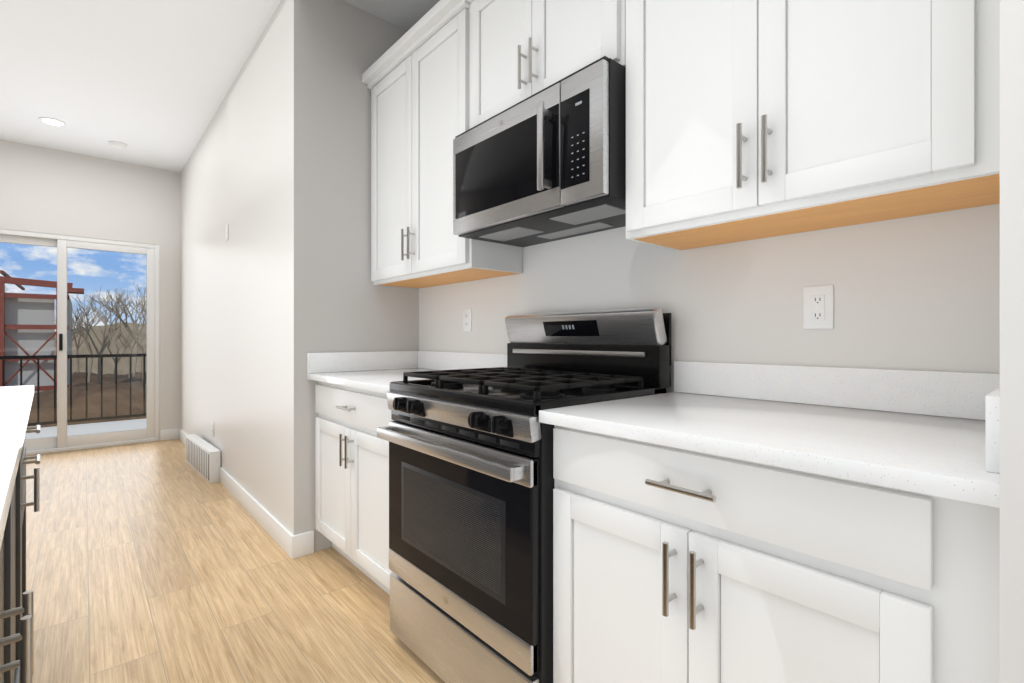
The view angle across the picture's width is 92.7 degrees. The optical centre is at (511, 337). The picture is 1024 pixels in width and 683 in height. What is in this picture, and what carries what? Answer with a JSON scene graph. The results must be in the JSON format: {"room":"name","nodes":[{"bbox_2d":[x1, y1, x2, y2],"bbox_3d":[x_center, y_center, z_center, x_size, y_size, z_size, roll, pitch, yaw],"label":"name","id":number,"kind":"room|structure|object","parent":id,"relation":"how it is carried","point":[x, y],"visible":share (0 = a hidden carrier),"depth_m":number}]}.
{"room":"kitchen","nodes":[
{"label":"kitchen","id":0,"kind":"room"},
{"bbox_2d":[0,139,180,429],"bbox_3d":[-3.963,-0.346,5.067,2.556,2.880,0.140,0,0,-41],"label":"wall","id":1,"kind":"structure","parent":0,"point":[49,191],"depth_m":4.91},
{"bbox_2d":[0,229,159,455],"bbox_3d":[-4.343,0.057,4.718,1.524,2.075,0.116,0,0,-41],"label":"door frame","id":2,"kind":"structure","parent":1,"relation":"attached to","point":[61,441],"depth_m":4.81},
{"bbox_2d":[0,0,280,172],"bbox_3d":[-2.533,-1.816,0.332,6.640,0.060,9.150,0,0,-41],"label":"ceiling","id":3,"kind":"structure","parent":0,"point":[149,83],"depth_m":3.27},
{"bbox_2d":[38,117,66,126],"bbox_3d":[-3.799,-1.782,4.042,0.170,0.007,0.170,0,0,-41],"label":"recessed light","id":4,"kind":"object","parent":3,"relation":"in","point":[52,121],"visible":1,"depth_m":4.03},
{"bbox_2d":[108,141,127,148],"bbox_3d":[-3.633,-1.769,4.505,0.140,0.034,0.140,0,0,-41],"label":"smoke detector","id":5,"kind":"object","parent":3,"relation":"attached to","point":[117,145],"visible":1,"depth_m":4.47},
{"bbox_2d":[26,439,444,682],"bbox_3d":[-2.533,1.124,0.332,6.640,0.060,9.150,0,0,-41],"label":"floor","id":6,"kind":"structure","parent":0,"point":[164,561],"depth_m":2.11},
{"bbox_2d":[0,442,23,682],"bbox_3d":[-1.078,0.651,0.315,1.021,0.880,1.161,0,0,-44],"label":"base cabinet","id":7,"kind":"object","parent":6,"relation":"on","point":[16,632],"depth_m":1.00},
{"bbox_2d":[0,385,33,548],"bbox_3d":[-0.734,0.195,-0.074,1.100,0.030,4.272,0,0,-44],"label":"countertop","id":8,"kind":"structure","parent":7,"relation":"on","point":[15,404],"depth_m":0.92},
{"bbox_2d":[24,427,27,682],"bbox_3d":[-1.616,0.651,0.880,1.021,0.880,0.641,0,0,-44],"label":"base cabinet","id":9,"kind":"object","parent":6,"relation":"on","point":[25,458],"depth_m":0.72},
{"bbox_2d":[28,427,31,682],"bbox_3d":[-1.949,0.651,1.229,1.021,0.880,0.566,0,0,-44],"label":"base cabinet","id":10,"kind":"object","parent":6,"relation":"on","point":[29,428],"depth_m":0.66},
{"bbox_2d":[315,381,394,594],"bbox_3d":[-0.496,0.651,2.337,0.648,0.881,0.911,0,0,-41],"label":"base cabinet","id":11,"kind":"object","parent":6,"relation":"on","point":[351,486],"visible":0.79,"depth_m":2.12},
{"bbox_2d":[307,351,506,393],"bbox_3d":[-0.494,0.144,2.339,0.646,0.132,0.911,0,0,-41],"label":"countertop","id":12,"kind":"structure","parent":11,"relation":"on","point":[379,371],"depth_m":2.54},
{"bbox_2d":[377,307,670,682],"bbox_3d":[0.019,0.495,1.675,0.692,1.189,0.756,0,0,-41],"label":"gas range","id":13,"kind":"object","parent":6,"relation":"on","point":[471,483],"visible":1,"depth_m":1.46},
{"bbox_2d":[553,425,999,682],"bbox_3d":[0.574,0.651,1.114,0.648,0.881,0.811,0,0,-41],"label":"base cabinet","id":14,"kind":"object","parent":6,"relation":"on","point":[673,565],"visible":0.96,"depth_m":0.86},
{"bbox_2d":[539,361,999,507],"bbox_3d":[0.576,0.144,1.116,0.646,0.132,0.811,0,0,-41],"label":"countertop","id":15,"kind":"structure","parent":14,"relation":"on","point":[934,433],"depth_m":1.05},
{"bbox_2d":[181,0,293,534],"bbox_3d":[-2.021,-0.346,4.144,0.849,2.880,3.807,0,0,-41],"label":"wall","id":16,"kind":"structure","parent":0,"point":[237,327],"depth_m":3.12},
{"bbox_2d":[177,428,186,445],"bbox_3d":[-3.203,1.038,4.838,0.018,0.112,1.206,0,0,-41],"label":"baseboard","id":17,"kind":"structure","parent":16,"relation":"attached to","point":[181,435],"depth_m":5.14},
{"bbox_2d":[186,434,220,482],"bbox_3d":[-2.548,0.977,4.008,0.077,0.235,0.900,0,0,-43],"label":"air vent","id":18,"kind":"object","parent":16,"relation":"in","point":[203,458],"visible":1,"depth_m":3.82},
{"bbox_2d":[226,224,227,240],"bbox_3d":[-2.075,-0.766,3.557,0.005,0.116,0.072,0,0,-41],"label":"switch plate","id":19,"kind":"object","parent":16,"relation":"attached to","point":[226,232],"visible":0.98,"depth_m":3.55},
{"bbox_2d":[220,467,303,558],"bbox_3d":[-1.634,1.038,3.067,0.044,0.112,1.711,0,0,-41],"label":"baseboard","id":20,"kind":"structure","parent":16,"relation":"attached to","point":[288,542],"depth_m":2.76},
{"bbox_2d":[294,0,418,551],"bbox_3d":[-0.819,-0.346,2.664,0.709,2.880,0.003,0,0,-41],"label":"wall","id":21,"kind":"structure","parent":0,"point":[342,303],"depth_m":2.56},
{"bbox_2d":[341,0,439,30],"bbox_3d":[0.003,-1.784,1.727,0.703,0.002,2.486,0,0,-41],"label":"ceiling","id":22,"kind":"structure","parent":0,"point":[406,15],"depth_m":2.66},
{"bbox_2d":[419,204,999,392],"bbox_3d":[0.321,-0.346,2.006,0.140,2.880,2.490,0,0,-41],"label":"wall","id":23,"kind":"structure","parent":0,"point":[920,292],"depth_m":1.39},
{"bbox_2d":[362,0,521,287],"bbox_3d":[-0.386,-0.861,2.434,0.355,1.142,0.911,0,0,-41],"label":"upper cabinet","id":24,"kind":"object","parent":23,"relation":"attached to","point":[416,78],"visible":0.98,"depth_m":2.28},
{"bbox_2d":[463,308,471,330],"bbox_3d":[-0.232,-0.091,2.526,0.007,0.116,0.072,0,0,-41],"label":"outlet","id":25,"kind":"object","parent":23,"relation":"attached to","point":[467,319],"visible":1,"depth_m":2.52},
{"bbox_2d":[467,0,625,128],"bbox_3d":[0.170,-1.120,1.799,0.355,0.624,0.746,0,0,-41],"label":"upper cabinet","id":26,"kind":"object","parent":23,"relation":"attached to","point":[520,50],"visible":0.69,"depth_m":1.71},
{"bbox_2d":[453,56,625,246],"bbox_3d":[0.136,-0.604,1.777,0.433,0.401,0.756,0,0,-41],"label":"microwave","id":27,"kind":"object","parent":26,"relation":"attached to","point":[547,164],"visible":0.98,"depth_m":1.59},
{"bbox_2d":[626,0,999,249],"bbox_3d":[0.684,-0.861,1.211,0.355,1.142,0.811,0,0,-41],"label":"upper cabinet","id":28,"kind":"object","parent":23,"relation":"attached to","point":[746,120],"visible":0.98,"depth_m":1.09},
{"bbox_2d":[803,285,833,328],"bbox_3d":[0.825,-0.081,1.318,0.007,0.116,0.072,0,0,-41],"label":"outlet","id":29,"kind":"object","parent":23,"relation":"attached to","point":[818,307],"visible":1,"depth_m":1.31},
{"bbox_2d":[1000,0,1023,682],"bbox_3d":[1.767,-0.346,-0.184,0.849,2.880,2.710,0,0,-41],"label":"wall","id":30,"kind":"structure","parent":0,"point":[1011,341],"depth_m":0.55},
{"label":"outside","id":31,"kind":"structure","parent":0,"visible":0},
{"bbox_2d":[0,270,145,438],"bbox_3d":[-22.926,1.736,28.465,80.000,10.715,60.048,0,0,-41],"label":"view","id":32,"kind":"structure","parent":31,"point":[9,355],"depth_m":19.06}
]}

